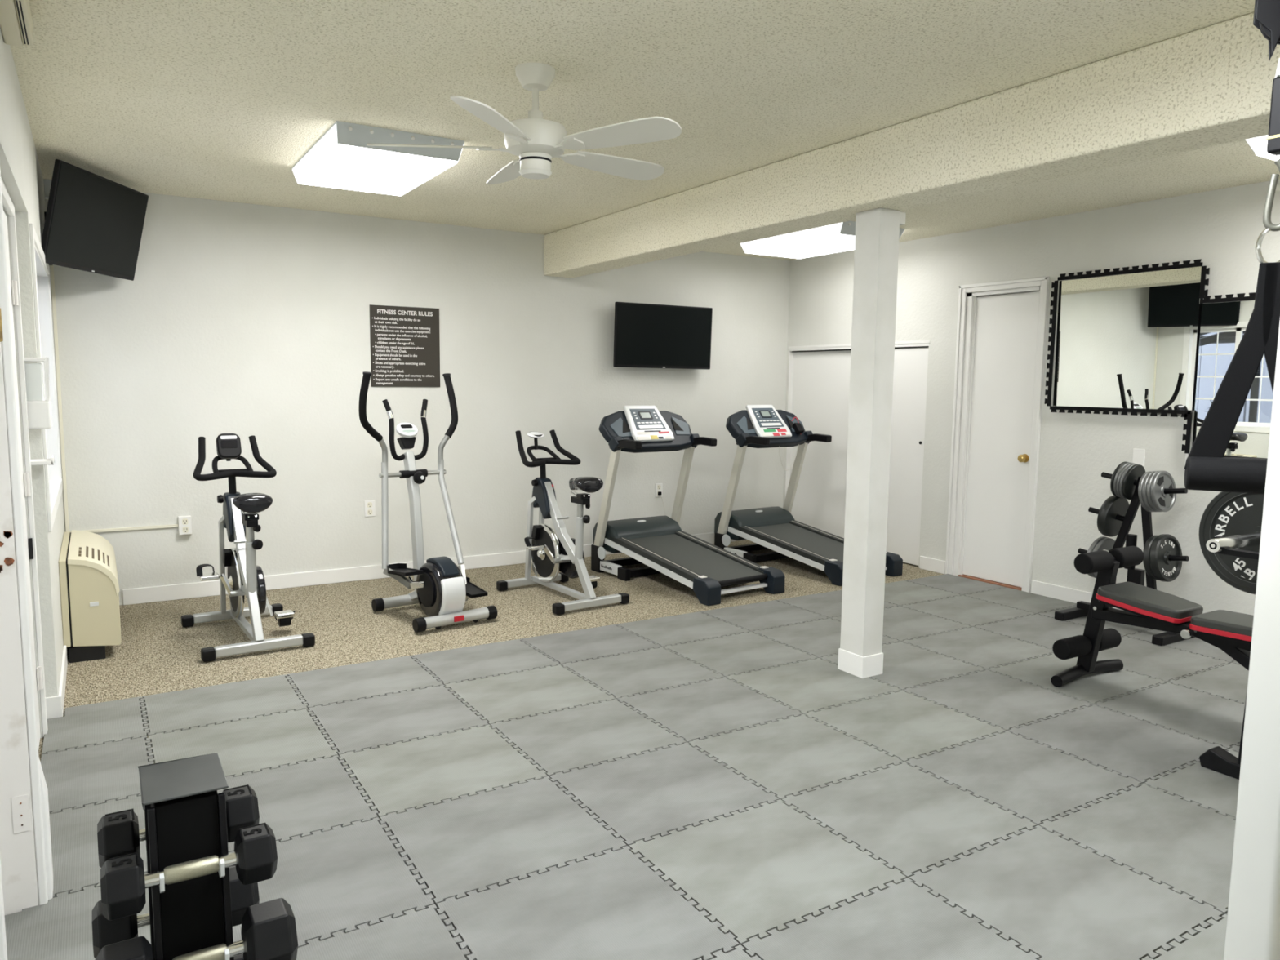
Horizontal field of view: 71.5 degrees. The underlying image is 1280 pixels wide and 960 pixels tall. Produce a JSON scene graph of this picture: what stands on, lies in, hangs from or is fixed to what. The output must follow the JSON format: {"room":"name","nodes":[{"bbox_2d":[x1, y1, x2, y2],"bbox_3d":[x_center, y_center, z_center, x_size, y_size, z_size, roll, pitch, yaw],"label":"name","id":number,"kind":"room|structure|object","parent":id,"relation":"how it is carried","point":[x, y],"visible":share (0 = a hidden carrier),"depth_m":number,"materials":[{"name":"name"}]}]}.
{"room":"gym","nodes":[
{"label":"gym","id":0,"kind":"room"},
{"bbox_2d":[0,27,65,737],"bbox_3d":[-1.644,-0.101,2.150,0.190,2.541,7.513,-3,7,-31],"label":"wall","id":1,"kind":"structure","parent":0,"point":[48,544],"depth_m":3.57,"materials":[{"name":"paint"}]},
{"bbox_2d":[0,0,33,46],"bbox_3d":[-1.839,-1.385,2.610,0.078,0.086,0.450,-3,7,-31],"label":"wall box","id":2,"kind":"object","parent":1,"relation":"attached to","point":[15,17],"visible":1,"depth_m":2.62,"materials":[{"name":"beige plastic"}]},
{"bbox_2d":[13,0,33,46],"bbox_3d":[-1.815,-1.387,2.619,0.028,0.084,0.420,-3,7,-31],"label":"grille","id":3,"kind":"object","parent":2,"relation":"attached to","point":[23,22],"depth_m":2.64,"materials":[{"name":"beige plastic"}]},
{"bbox_2d":[0,176,48,748],"bbox_3d":[-2.147,0.030,3.046,0.061,2.075,0.952,-3,7,-31],"label":"door","id":4,"kind":"structure","parent":1,"relation":"in","point":[13,285],"depth_m":3.38,"materials":[{"name":"white paint"}]},
{"bbox_2d":[0,167,53,959],"bbox_3d":[-1.602,0.127,2.147,0.198,2.090,0.380,-3,7,-31],"label":"door","id":5,"kind":"structure","parent":1,"relation":"in","point":[26,868],"depth_m":2.31,"materials":[{"name":"white paint"}]},
{"bbox_2d":[24,356,54,465],"bbox_3d":[-2.367,-0.270,3.495,0.092,0.422,0.118,-3,7,-31],"label":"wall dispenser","id":6,"kind":"object","parent":1,"relation":"attached to","point":[39,409],"visible":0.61,"depth_m":3.45,"materials":[{"name":"white paint"}]},
{"bbox_2d":[29,223,62,532],"bbox_3d":[-2.922,-0.482,4.273,0.152,1.251,1.650,-3,7,-31],"label":"window","id":7,"kind":"structure","parent":1,"relation":"in","point":[40,268],"depth_m":4.89,"materials":[{"name":"white paint"}]},
{"bbox_2d":[41,159,148,280],"bbox_3d":[-3.130,-1.391,4.853,0.476,0.511,0.894,0,6,-3],"label":"television","id":8,"kind":"object","parent":1,"relation":"attached to","point":[94,223],"visible":0.88,"depth_m":4.78,"materials":[{"name":"black plastic"}]},
{"bbox_2d":[44,192,790,605],"bbox_3d":[-1.188,-0.599,6.747,6.089,2.541,0.100,-3,7,-31],"label":"wall","id":9,"kind":"structure","parent":0,"point":[245,320],"depth_m":6.20,"materials":[{"name":"paint"}]},
{"bbox_2d":[49,265,178,533],"bbox_3d":[-3.205,-0.490,5.450,0.606,1.620,0.014,-3,7,-31],"label":"conduit","id":10,"kind":"object","parent":9,"relation":"attached to","point":[51,267],"visible":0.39,"depth_m":5.32,"materials":[{"name":"beige plastic"}]},
{"bbox_2d":[369,304,439,386],"bbox_3d":[-1.671,-0.949,6.344,0.498,0.566,0.009,-3,7,-31],"label":"sign","id":11,"kind":"object","parent":9,"relation":"attached to","point":[405,343],"visible":1,"depth_m":6.34,"materials":[{"name":"grey"}]},
{"bbox_2d":[122,532,748,604],"bbox_3d":[-0.950,0.608,6.966,5.369,0.100,0.014,-3,7,-31],"label":"baseboard","id":12,"kind":"structure","parent":9,"relation":"attached to","point":[205,588],"depth_m":6.15,"materials":[{"name":"white paint"}]},
{"bbox_2d":[613,302,712,368],"bbox_3d":[0.173,-1.187,7.372,0.915,0.515,0.138,-3,9,-29],"label":"television","id":13,"kind":"object","parent":9,"relation":"attached to","point":[646,335],"visible":1,"depth_m":7.30,"materials":[{"name":"black plastic"}]},
{"bbox_2d":[543,12,1279,277],"bbox_3d":[1.274,-1.372,3.799,0.260,0.309,7.313,-3,7,-31],"label":"beam","id":14,"kind":"structure","parent":9,"relation":"attached to","point":[1211,86],"depth_m":3.48,"materials":[{"name":"paint"}]},
{"bbox_2d":[38,540,944,946],"bbox_3d":[0.731,1.079,3.749,6.089,0.100,7.513,-3,7,-31],"label":"floor","id":15,"kind":"structure","parent":0,"point":[155,654],"depth_m":5.21,"materials":[{"name":"carpet"}]},
{"bbox_2d":[4,872,151,959],"bbox_3d":[-1.413,1.167,2.219,0.466,0.012,0.573,-3,7,-31],"label":"floor mat","id":16,"kind":"object","parent":15,"relation":"on","point":[60,928],"visible":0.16,"depth_m":2.28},
{"bbox_2d":[58,529,121,662],"bbox_3d":[-3.002,0.600,4.869,0.251,0.528,0.989,-3,7,-31],"label":"wall heater","id":17,"kind":"object","parent":15,"relation":"on","point":[89,584],"visible":0.99,"depth_m":4.46,"materials":[{"name":"beige"}]},
{"bbox_2d":[41,696,148,754],"bbox_3d":[-2.228,1.001,3.649,0.354,0.012,0.514,-3,7,-31],"label":"floor mat","id":18,"kind":"object","parent":15,"relation":"on","point":[97,723],"visible":0.98,"depth_m":3.62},
{"bbox_2d":[40,735,153,813],"bbox_3d":[-1.951,1.054,3.199,0.354,0.012,0.573,-3,7,-31],"label":"floor mat","id":19,"kind":"object","parent":15,"relation":"on","point":[75,778],"visible":0.7,"depth_m":3.19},
{"bbox_2d":[48,794,147,897],"bbox_3d":[-1.658,1.109,2.723,0.354,0.012,0.573,-3,7,-31],"label":"floor mat","id":20,"kind":"object","parent":15,"relation":"on","point":[73,832],"visible":0.3,"depth_m":2.71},
{"bbox_2d":[140,674,307,736],"bbox_3d":[-1.823,0.979,3.896,0.619,0.012,0.514,-3,7,-31],"label":"floor mat","id":21,"kind":"object","parent":15,"relation":"on","point":[200,707],"visible":1,"depth_m":3.88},
{"bbox_2d":[146,707,337,777],"bbox_3d":[-1.546,1.031,3.445,0.619,0.012,0.573,-3,7,-31],"label":"floor mat","id":22,"kind":"object","parent":15,"relation":"on","point":[255,744],"visible":0.79,"depth_m":3.46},
{"bbox_2d":[180,433,315,662],"bbox_3d":[-2.180,0.313,4.875,0.548,1.104,0.816,-4,8,-34],"label":"exercise bike","id":23,"kind":"object","parent":15,"relation":"on","point":[243,577],"visible":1,"depth_m":4.90,"materials":[{"name":"silver metal"}]},
{"bbox_2d":[217,755,377,852],"bbox_3d":[-1.253,1.086,2.970,0.619,0.012,0.573,-3,7,-31],"label":"floor mat","id":24,"kind":"object","parent":15,"relation":"on","point":[303,798],"visible":0.57,"depth_m":3.02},
{"bbox_2d":[228,817,434,947],"bbox_3d":[-0.961,1.141,2.494,0.619,0.012,0.573,-3,7,-31],"label":"floor mat","id":25,"kind":"object","parent":15,"relation":"on","point":[347,877],"visible":0.59,"depth_m":2.51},
{"bbox_2d":[285,655,443,709],"bbox_3d":[-1.305,0.950,4.211,0.619,0.012,0.514,-3,7,-31],"label":"floor mat","id":26,"kind":"object","parent":15,"relation":"on","point":[340,684],"visible":1,"depth_m":4.19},
{"bbox_2d":[296,904,470,959],"bbox_3d":[-0.668,1.197,2.019,0.619,0.012,0.573,-3,7,-31],"label":"floor mat","id":27,"kind":"object","parent":15,"relation":"on","point":[421,935],"visible":0.91,"depth_m":2.25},
{"bbox_2d":[307,684,488,756],"bbox_3d":[-1.028,1.002,3.761,0.619,0.012,0.573,-3,7,-31],"label":"floor mat","id":28,"kind":"object","parent":15,"relation":"on","point":[355,726],"visible":1,"depth_m":3.73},
{"bbox_2d":[358,371,497,632],"bbox_3d":[-1.283,0.094,5.281,0.684,1.455,0.688,-4,8,-39],"label":"elliptical trainer","id":29,"kind":"object","parent":15,"relation":"on","point":[442,588],"visible":1,"depth_m":5.34,"materials":[{"name":"silver metal"}]},
{"bbox_2d":[338,724,547,818],"bbox_3d":[-0.735,1.057,3.285,0.619,0.012,0.573,-3,7,-31],"label":"floor mat","id":30,"kind":"object","parent":15,"relation":"on","point":[398,777],"visible":1,"depth_m":3.25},
{"bbox_2d":[411,639,559,684],"bbox_3d":[-0.787,0.921,4.527,0.619,0.012,0.514,-3,7,-31],"label":"floor mat","id":31,"kind":"object","parent":15,"relation":"on","point":[495,659],"visible":1,"depth_m":4.51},
{"bbox_2d":[379,776,626,906],"bbox_3d":[-0.443,1.113,2.810,0.619,0.012,0.573,-3,7,-31],"label":"floor mat","id":32,"kind":"object","parent":15,"relation":"on","point":[457,847],"visible":1,"depth_m":2.77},
{"bbox_2d":[444,664,615,724],"bbox_3d":[-0.510,0.973,4.076,0.619,0.012,0.573,-3,7,-31],"label":"floor mat","id":33,"kind":"object","parent":15,"relation":"on","point":[503,697],"visible":1,"depth_m":4.05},
{"bbox_2d":[496,429,629,614],"bbox_3d":[-0.518,0.232,5.853,0.548,1.088,0.816,-4,8,-36],"label":"exercise bike","id":34,"kind":"object","parent":15,"relation":"on","point":[548,554],"visible":1,"depth_m":5.91,"materials":[{"name":"silver metal"}]},
{"bbox_2d":[436,845,739,959],"bbox_3d":[-0.150,1.168,2.334,0.619,0.012,0.573,-3,7,-31],"label":"floor mat","id":35,"kind":"object","parent":15,"relation":"on","point":[611,905],"visible":1,"depth_m":2.35,"materials":[{"name":"rubber"}]},
{"bbox_2d":[490,698,686,777],"bbox_3d":[-0.217,1.029,3.600,0.619,0.012,0.573,-3,7,-31],"label":"floor mat","id":36,"kind":"object","parent":15,"relation":"on","point":[578,737],"visible":1,"depth_m":3.57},
{"bbox_2d":[520,624,662,664],"bbox_3d":[-0.270,0.892,4.842,0.619,0.012,0.514,-3,7,-31],"label":"floor mat","id":37,"kind":"object","parent":15,"relation":"on","point":[572,646],"visible":1,"depth_m":4.82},
{"bbox_2d":[561,647,724,698],"bbox_3d":[0.008,0.945,4.391,0.619,0.012,0.573,-3,7,-31],"label":"floor mat","id":38,"kind":"object","parent":15,"relation":"on","point":[630,673],"visible":1,"depth_m":4.37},
{"bbox_2d":[549,742,779,846],"bbox_3d":[0.075,1.084,3.125,0.619,0.012,0.573,-3,7,-31],"label":"floor mat","id":39,"kind":"object","parent":15,"relation":"on","point":[646,795],"visible":1,"depth_m":3.09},
{"bbox_2d":[616,611,751,647],"bbox_3d":[0.248,0.863,5.157,0.619,0.012,0.514,-3,7,-31],"label":"floor mat","id":40,"kind":"object","parent":15,"relation":"on","point":[672,630],"visible":1,"depth_m":5.14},
{"bbox_2d":[591,404,785,605],"bbox_3d":[0.295,0.103,6.408,0.820,1.252,1.429,-4,8,-36],"label":"treadmill","id":41,"kind":"object","parent":15,"relation":"on","point":[660,543],"visible":1,"depth_m":6.54,"materials":[{"name":"grey"}]},
{"bbox_2d":[609,417,631,436],"bbox_3d":[-0.135,-0.385,6.493,0.122,0.139,0.134,5,8,34],"label":"tray","id":42,"kind":"object","parent":41,"relation":"on","point":[619,427],"depth_m":6.51,"materials":[{"name":"grey plastic"}]},
{"bbox_2d":[592,515,681,553],"bbox_3d":[-0.017,0.412,6.890,0.630,0.224,0.347,-4,8,-36],"label":"hood","id":43,"kind":"object","parent":41,"relation":"attached to","point":[632,529],"depth_m":6.75,"materials":[{"name":"grey plastic"}]},
{"bbox_2d":[617,676,802,742],"bbox_3d":[0.300,1.000,3.916,0.619,0.012,0.573,-3,7,-31],"label":"floor mat","id":44,"kind":"object","parent":15,"relation":"on","point":[713,707],"visible":1,"depth_m":3.89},
{"bbox_2d":[662,631,817,676],"bbox_3d":[0.525,0.916,4.707,0.619,0.012,0.573,-3,7,-31],"label":"floor mat","id":45,"kind":"object","parent":15,"relation":"on","point":[734,654],"visible":1,"depth_m":4.68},
{"bbox_2d":[701,600,828,631],"bbox_3d":[0.766,0.835,5.473,0.619,0.012,0.514,-3,7,-31],"label":"floor mat","id":46,"kind":"object","parent":15,"relation":"on","point":[768,615],"visible":1,"depth_m":5.46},
{"bbox_2d":[628,799,906,945],"bbox_3d":[0.368,1.139,2.650,0.619,0.012,0.573,-3,7,-31],"label":"floor mat","id":47,"kind":"object","parent":15,"relation":"on","point":[757,871],"visible":1,"depth_m":2.61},
{"bbox_2d":[688,714,903,799],"bbox_3d":[0.593,1.055,3.441,0.619,0.012,0.573,-3,7,-31],"label":"floor mat","id":48,"kind":"object","parent":15,"relation":"on","point":[793,755],"visible":1,"depth_m":3.41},
{"bbox_2d":[714,404,902,586],"bbox_3d":[1.280,0.049,7.008,0.820,1.252,1.429,-4,8,-36],"label":"treadmill","id":49,"kind":"object","parent":15,"relation":"on","point":[757,426],"visible":0.94,"depth_m":7.18,"materials":[{"name":"grey"}]},
{"bbox_2d":[714,506,795,540],"bbox_3d":[0.968,0.357,7.490,0.630,0.224,0.347,-4,8,-36],"label":"hood","id":50,"kind":"object","parent":49,"relation":"attached to","point":[758,517],"depth_m":7.35,"materials":[{"name":"grey plastic"}]},
{"bbox_2d":[726,657,901,714],"bbox_3d":[0.818,0.971,4.231,0.619,0.012,0.573,-3,7,-31],"label":"floor mat","id":51,"kind":"object","parent":15,"relation":"on","point":[810,685],"visible":0.91,"depth_m":4.20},
{"bbox_2d":[751,617,900,657],"bbox_3d":[1.043,0.887,5.022,0.619,0.012,0.573,-3,7,-31],"label":"floor mat","id":52,"kind":"object","parent":15,"relation":"on","point":[821,637],"visible":0.67,"depth_m":5.01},
{"bbox_2d":[777,590,897,617],"bbox_3d":[1.284,0.806,5.788,0.619,0.012,0.514,-3,7,-31],"label":"floor mat","id":53,"kind":"object","parent":15,"relation":"on","point":[828,604],"visible":0.51,"depth_m":5.78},
{"bbox_2d":[840,207,900,656],"bbox_3d":[1.104,-0.149,4.292,0.130,2.230,0.157,-3,7,-31],"label":"column","id":54,"kind":"structure","parent":15,"relation":"on","point":[877,230],"depth_m":4.23,"materials":[{"name":"paint"}]},
{"bbox_2d":[837,648,883,678],"bbox_3d":[1.092,0.901,4.407,0.142,0.116,0.169,-3,7,-31],"label":"trim","id":55,"kind":"structure","parent":54,"relation":"attached to","point":[862,667],"depth_m":4.35,"materials":[{"name":"white paint"}]},
{"bbox_2d":[742,877,1039,959],"bbox_3d":[0.660,1.194,2.174,0.619,0.012,0.573,-3,7,-31],"label":"floor mat","id":56,"kind":"object","parent":15,"relation":"on","point":[902,921],"visible":1,"depth_m":2.30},
{"bbox_2d":[831,605,972,640],"bbox_3d":[1.561,0.858,5.338,0.619,0.012,0.573,-3,7,-31],"label":"floor mat","id":57,"kind":"object","parent":15,"relation":"on","point":[900,623],"visible":0.68,"depth_m":5.29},
{"bbox_2d":[819,640,986,689],"bbox_3d":[1.336,0.942,4.547,0.619,0.012,0.573,-3,7,-31],"label":"floor mat","id":58,"kind":"object","parent":15,"relation":"on","point":[905,665],"visible":0.73,"depth_m":4.49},
{"bbox_2d":[804,689,1005,761],"bbox_3d":[1.111,1.026,3.756,0.619,0.012,0.573,-3,7,-31],"label":"floor mat","id":59,"kind":"object","parent":15,"relation":"on","point":[905,726],"visible":1,"depth_m":3.73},
{"bbox_2d":[781,761,1036,878],"bbox_3d":[0.886,1.110,2.965,0.619,0.012,0.573,-3,7,-31],"label":"floor mat","id":60,"kind":"object","parent":15,"relation":"on","point":[909,819],"visible":1,"depth_m":2.93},
{"bbox_2d":[884,580,960,605],"bbox_3d":[1.802,0.777,6.104,0.619,0.012,0.514,-3,7,-31],"label":"floor mat","id":61,"kind":"object","parent":15,"relation":"on","point":[904,592],"visible":0.77,"depth_m":6.07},
{"bbox_2d":[906,573,1004,595],"bbox_3d":[2.259,0.751,6.382,0.476,0.012,0.514,-3,7,-31],"label":"floor mat","id":62,"kind":"object","parent":15,"relation":"on","point":[948,582],"visible":0.99,"depth_m":6.37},
{"bbox_2d":[900,595,1035,626],"bbox_3d":[2.079,0.829,5.653,0.619,0.012,0.573,-3,7,-31],"label":"floor mat","id":63,"kind":"object","parent":15,"relation":"on","point":[965,610],"visible":1,"depth_m":5.63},
{"bbox_2d":[901,626,1053,669],"bbox_3d":[1.854,0.913,4.862,0.619,0.012,0.573,-3,7,-31],"label":"floor mat","id":64,"kind":"object","parent":15,"relation":"on","point":[980,647],"visible":0.96,"depth_m":4.84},
{"bbox_2d":[902,669,1092,730],"bbox_3d":[1.629,0.997,4.071,0.619,0.012,0.573,-3,7,-31],"label":"floor mat","id":65,"kind":"object","parent":15,"relation":"on","point":[1006,702],"visible":1,"depth_m":4.04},
{"bbox_2d":[964,586,1076,613],"bbox_3d":[2.536,0.804,5.931,0.476,0.012,0.573,-3,7,-31],"label":"floor mat","id":66,"kind":"object","parent":15,"relation":"on","point":[1011,597],"visible":0.94,"depth_m":5.92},
{"bbox_2d":[905,730,1142,825],"bbox_3d":[1.403,1.081,3.280,0.619,0.012,0.573,-3,7,-31],"label":"floor mat","id":67,"kind":"object","parent":15,"relation":"on","point":[1038,783],"visible":1,"depth_m":3.25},
{"bbox_2d":[973,613,1123,648],"bbox_3d":[2.372,0.884,5.178,0.619,0.012,0.573,-3,7,-31],"label":"floor mat","id":68,"kind":"object","parent":15,"relation":"on","point":[1038,629],"visible":0.63,"depth_m":5.21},
{"bbox_2d":[908,825,1223,959],"bbox_3d":[1.178,1.165,2.490,0.619,0.012,0.573,-3,7,-31],"label":"floor mat","id":69,"kind":"object","parent":15,"relation":"on","point":[1056,898],"visible":1,"depth_m":2.46,"materials":[{"name":"rubber"}]},
{"bbox_2d":[988,652,1166,704],"bbox_3d":[2.146,0.969,4.387,0.619,0.012,0.573,-3,7,-31],"label":"floor mat","id":70,"kind":"object","parent":15,"relation":"on","point":[1092,688],"visible":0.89,"depth_m":4.33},
{"bbox_2d":[1050,546,1253,687],"bbox_3d":[2.477,0.700,3.841,0.518,0.648,1.223,-3,7,-31],"label":"weight bench","id":71,"kind":"object","parent":70,"relation":"on","point":[1231,632],"visible":1,"depth_m":4.10,"materials":[{"name":"black"}]},
{"bbox_2d":[1037,604,1151,635],"bbox_3d":[2.829,0.859,5.456,0.476,0.012,0.573,-3,7,-31],"label":"floor mat","id":72,"kind":"object","parent":15,"relation":"on","point":[1123,629],"visible":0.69,"depth_m":5.33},
{"bbox_2d":[1054,471,1195,645],"bbox_3d":[2.881,0.423,5.213,0.400,0.908,0.670,-3,7,-31],"label":"rack","id":73,"kind":"object","parent":72,"relation":"on","point":[1135,575],"visible":0.44,"depth_m":5.17,"materials":[{"name":"black metal"}]},
{"bbox_2d":[1097,495,1128,537],"bbox_3d":[2.818,0.214,5.296,0.250,0.252,0.083,-3,7,-31],"label":"weight plate","id":74,"kind":"object","parent":73,"relation":"on","point":[1108,525],"visible":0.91,"depth_m":5.25,"materials":[{"name":"black metal"}]},
{"bbox_2d":[1122,464,1145,499],"bbox_3d":[2.878,0.013,5.180,0.212,0.211,0.045,-3,7,-31],"label":"weight plate","id":75,"kind":"object","parent":73,"relation":"on","point":[1135,471],"visible":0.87,"depth_m":5.15,"materials":[{"name":"black metal"}]},
{"bbox_2d":[1150,471,1176,511],"bbox_3d":[2.966,0.064,5.040,0.234,0.234,0.053,-3,7,-31],"label":"weight plate","id":76,"kind":"object","parent":73,"relation":"on","point":[1162,480],"visible":0.94,"depth_m":5.02,"materials":[{"name":"grey"}]},
{"bbox_2d":[1149,533,1182,582],"bbox_3d":[2.983,0.442,5.046,0.270,0.271,0.081,-3,7,-31],"label":"weight plate","id":77,"kind":"object","parent":73,"relation":"on","point":[1163,545],"visible":1,"depth_m":5.02,"materials":[{"name":"black metal"}]},
{"bbox_2d":[1008,704,1227,783],"bbox_3d":[1.921,1.053,3.596,0.619,0.012,0.573,-3,7,-31],"label":"floor mat","id":78,"kind":"object","parent":15,"relation":"on","point":[1131,747],"visible":0.9,"depth_m":3.57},
{"bbox_2d":[1039,782,1235,915],"bbox_3d":[1.696,1.137,2.805,0.619,0.012,0.573,-3,7,-31],"label":"floor mat","id":79,"kind":"object","parent":15,"relation":"on","point":[1186,846],"visible":0.73,"depth_m":2.81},
{"bbox_2d":[1077,635,1230,681],"bbox_3d":[2.664,0.940,4.702,0.619,0.012,0.573,-3,7,-31],"label":"floor mat","id":80,"kind":"object","parent":15,"relation":"on","point":[1165,663],"visible":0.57,"depth_m":4.65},
{"bbox_2d":[1093,681,1244,749],"bbox_3d":[2.439,1.024,3.911,0.619,0.012,0.573,-3,7,-31],"label":"floor mat","id":81,"kind":"object","parent":15,"relation":"on","point":[1213,719],"visible":0.8,"depth_m":3.92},
{"bbox_2d":[1126,628,1235,662],"bbox_3d":[3.121,0.914,4.980,0.476,0.012,0.573,-3,7,-31],"label":"floor mat","id":82,"kind":"object","parent":15,"relation":"on","point":[1195,645],"visible":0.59,"depth_m":4.91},
{"bbox_2d":[1141,914,1226,959],"bbox_3d":[1.471,1.221,2.014,0.619,0.012,0.573,-3,7,-31],"label":"floor mat","id":83,"kind":"object","parent":15,"relation":"on","point":[1208,944],"visible":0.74,"depth_m":2.27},
{"bbox_2d":[1143,748,1239,817],"bbox_3d":[2.214,1.108,3.120,0.619,0.012,0.573,-3,7,-31],"label":"floor mat","id":84,"kind":"object","parent":15,"relation":"on","point":[1208,788],"visible":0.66,"depth_m":3.17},
{"bbox_2d":[1199,535,1258,779],"bbox_3d":[2.772,0.604,3.349,1.190,0.951,0.700,-3,7,-31],"label":"stand","id":85,"kind":"object","parent":84,"relation":"on","point":[1216,758],"visible":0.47,"depth_m":3.28,"materials":[{"name":"black"}]},
{"bbox_2d":[1205,531,1261,552],"bbox_3d":[2.604,0.217,3.588,1.131,0.068,0.068,-3,7,-31],"label":"barbell","id":86,"kind":"object","parent":85,"relation":"on","point":[1237,541],"visible":0.67,"depth_m":3.34,"materials":[{"name":"silver metal"}]},
{"bbox_2d":[1199,491,1264,594],"bbox_3d":[2.435,0.226,3.485,0.042,0.450,0.450,-3,7,-31],"label":"weight plate","id":87,"kind":"object","parent":86,"relation":"on","point":[1228,513],"visible":0.65,"depth_m":3.56,"materials":[{"name":"black metal"}]},
{"bbox_2d":[1168,662,1248,703],"bbox_3d":[2.957,0.995,4.227,0.619,0.012,0.573,-3,7,-31],"label":"floor mat","id":88,"kind":"object","parent":15,"relation":"on","point":[1229,682],"visible":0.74,"depth_m":4.31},
{"bbox_3d":[-1.073,1.219,1.772,0.355,0.012,0.573,-3,7,-31],"label":"floor mat","id":89,"kind":"object","parent":15,"relation":"on","visible":0},
{"bbox_2d":[137,752,234,959],"bbox_3d":[-0.801,0.873,1.590,0.320,0.722,0.363,-3,7,-31],"label":"dumbbell rack","id":90,"kind":"object","parent":89,"relation":"on","point":[185,813],"visible":0.99,"depth_m":1.50,"materials":[{"name":"metal"}]},
{"bbox_2d":[92,866,259,958],"bbox_3d":[-0.880,0.821,1.695,0.277,0.095,0.107,-3,7,-31],"label":"dumbbell","id":91,"kind":"object","parent":90,"relation":"on","point":[105,931],"visible":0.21,"depth_m":1.63,"materials":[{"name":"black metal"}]},
{"bbox_2d":[97,784,259,867],"bbox_3d":[-0.860,0.648,1.665,0.264,0.087,0.097,-3,7,-31],"label":"dumbbell","id":92,"kind":"object","parent":90,"relation":"on","point":[118,833],"visible":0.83,"depth_m":1.61,"materials":[{"name":"rubber"}]},
{"bbox_2d":[100,822,277,920],"bbox_3d":[-0.738,0.641,1.465,0.255,0.081,0.090,-3,7,-31],"label":"dumbbell","id":93,"kind":"object","parent":90,"relation":"on","point":[124,882],"visible":0.99,"depth_m":1.45,"materials":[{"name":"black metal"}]},
{"bbox_2d":[95,897,297,959],"bbox_3d":[-0.727,0.792,1.470,0.292,0.105,0.119,-3,7,-31],"label":"dumbbell","id":94,"kind":"object","parent":90,"relation":"on","point":[268,928],"visible":0.97,"depth_m":1.48,"materials":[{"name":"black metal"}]},
{"bbox_3d":[0.953,1.250,1.699,0.619,0.012,0.573,-3,7,-31],"label":"floor mat","id":95,"kind":"object","parent":15,"relation":"on","visible":0},
{"bbox_2d":[1223,0,1279,959],"bbox_3d":[1.173,0.077,1.582,0.342,2.350,1.049,2,6,15],"label":"cable machine","id":96,"kind":"object","parent":95,"relation":"on","point":[1253,917],"visible":1,"depth_m":1.50,"materials":[{"name":"white"}]},
{"bbox_2d":[1184,262,1279,493],"bbox_3d":[1.398,-0.226,2.000,0.271,0.515,0.080,4,7,27],"label":"handle","id":97,"kind":"object","parent":96,"relation":"hanging from","point":[1206,468],"visible":0.98,"depth_m":2.01,"materials":[{"name":"black fabric"}]},
{"bbox_2d":[1255,158,1279,263],"bbox_3d":[1.402,-0.587,1.961,0.066,0.237,0.015,4,7,27],"label":"hook","id":98,"kind":"object","parent":96,"relation":"hanging from","point":[1269,226],"visible":1,"depth_m":1.96,"materials":[{"name":"grey"}]},
{"bbox_2d":[9,0,1279,260],"bbox_3d":[0.760,-1.546,3.462,6.089,0.100,7.513,-3,7,-31],"label":"ceiling","id":99,"kind":"structure","parent":0,"point":[212,100],"depth_m":3.36,"materials":[{"name":"paint"}]},
{"bbox_2d":[292,120,464,195],"bbox_3d":[-1.337,-1.582,4.458,0.587,0.092,1.023,-3,7,-31],"label":"ceiling light","id":100,"kind":"object","parent":99,"relation":"attached to","point":[352,164],"visible":0.97,"depth_m":4.21,"materials":[{"name":"white"}]},
{"bbox_2d":[366,62,681,184],"bbox_3d":[-0.368,-1.298,3.265,1.137,0.376,1.142,-3,7,-31],"label":"ceiling fan","id":101,"kind":"object","parent":99,"relation":"hanging from","point":[535,140],"visible":1,"depth_m":3.16,"materials":[{"name":"white"}]},
{"bbox_2d":[740,221,905,258],"bbox_3d":[1.346,-1.800,6.721,0.602,0.092,1.163,-3,7,-31],"label":"ceiling light","id":102,"kind":"object","parent":99,"relation":"attached to","point":[840,237],"visible":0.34,"depth_m":6.62,"materials":[{"name":"white"}]},
{"bbox_2d":[782,179,1279,615],"bbox_3d":[3.309,-0.376,5.166,0.120,2.541,7.513,-3,7,-31],"label":"wall","id":103,"kind":"structure","parent":0,"point":[1221,228],"depth_m":5.86,"materials":[{"name":"paint"}]},
{"bbox_2d":[785,340,929,565],"bbox_3d":[1.816,-0.269,7.595,0.094,1.767,1.625,-3,7,-31],"label":"door","id":104,"kind":"structure","parent":103,"relation":"in","point":[819,391],"depth_m":7.70,"materials":[{"name":"white paint"}]},
{"bbox_2d":[945,275,1049,592],"bbox_3d":[2.561,-0.321,6.356,0.125,2.155,0.718,-3,7,-31],"label":"door","id":105,"kind":"structure","parent":103,"relation":"in","point":[1004,335],"depth_m":6.36,"materials":[{"name":"white paint"}]},
{"bbox_2d":[1031,580,1123,610],"bbox_3d":[3.923,0.970,4.151,0.014,0.100,4.686,-3,7,-31],"label":"baseboard","id":106,"kind":"structure","parent":103,"relation":"attached to","point":[1072,595],"depth_m":5.95,"materials":[{"name":"white paint"}]},
{"bbox_2d":[1044,258,1209,417],"bbox_3d":[2.981,-0.856,5.501,0.046,0.900,0.973,-3,7,-31],"label":"wall mirror","id":107,"kind":"object","parent":103,"relation":"attached to","point":[1129,342],"visible":1,"depth_m":5.46,"materials":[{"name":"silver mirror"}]},
{"bbox_2d":[1181,292,1273,458],"bbox_3d":[3.436,-0.541,4.784,0.046,0.940,0.924,-3,7,-31],"label":"wall mirror","id":108,"kind":"object","parent":103,"relation":"attached to","point":[1224,325],"visible":0.52,"depth_m":4.98,"materials":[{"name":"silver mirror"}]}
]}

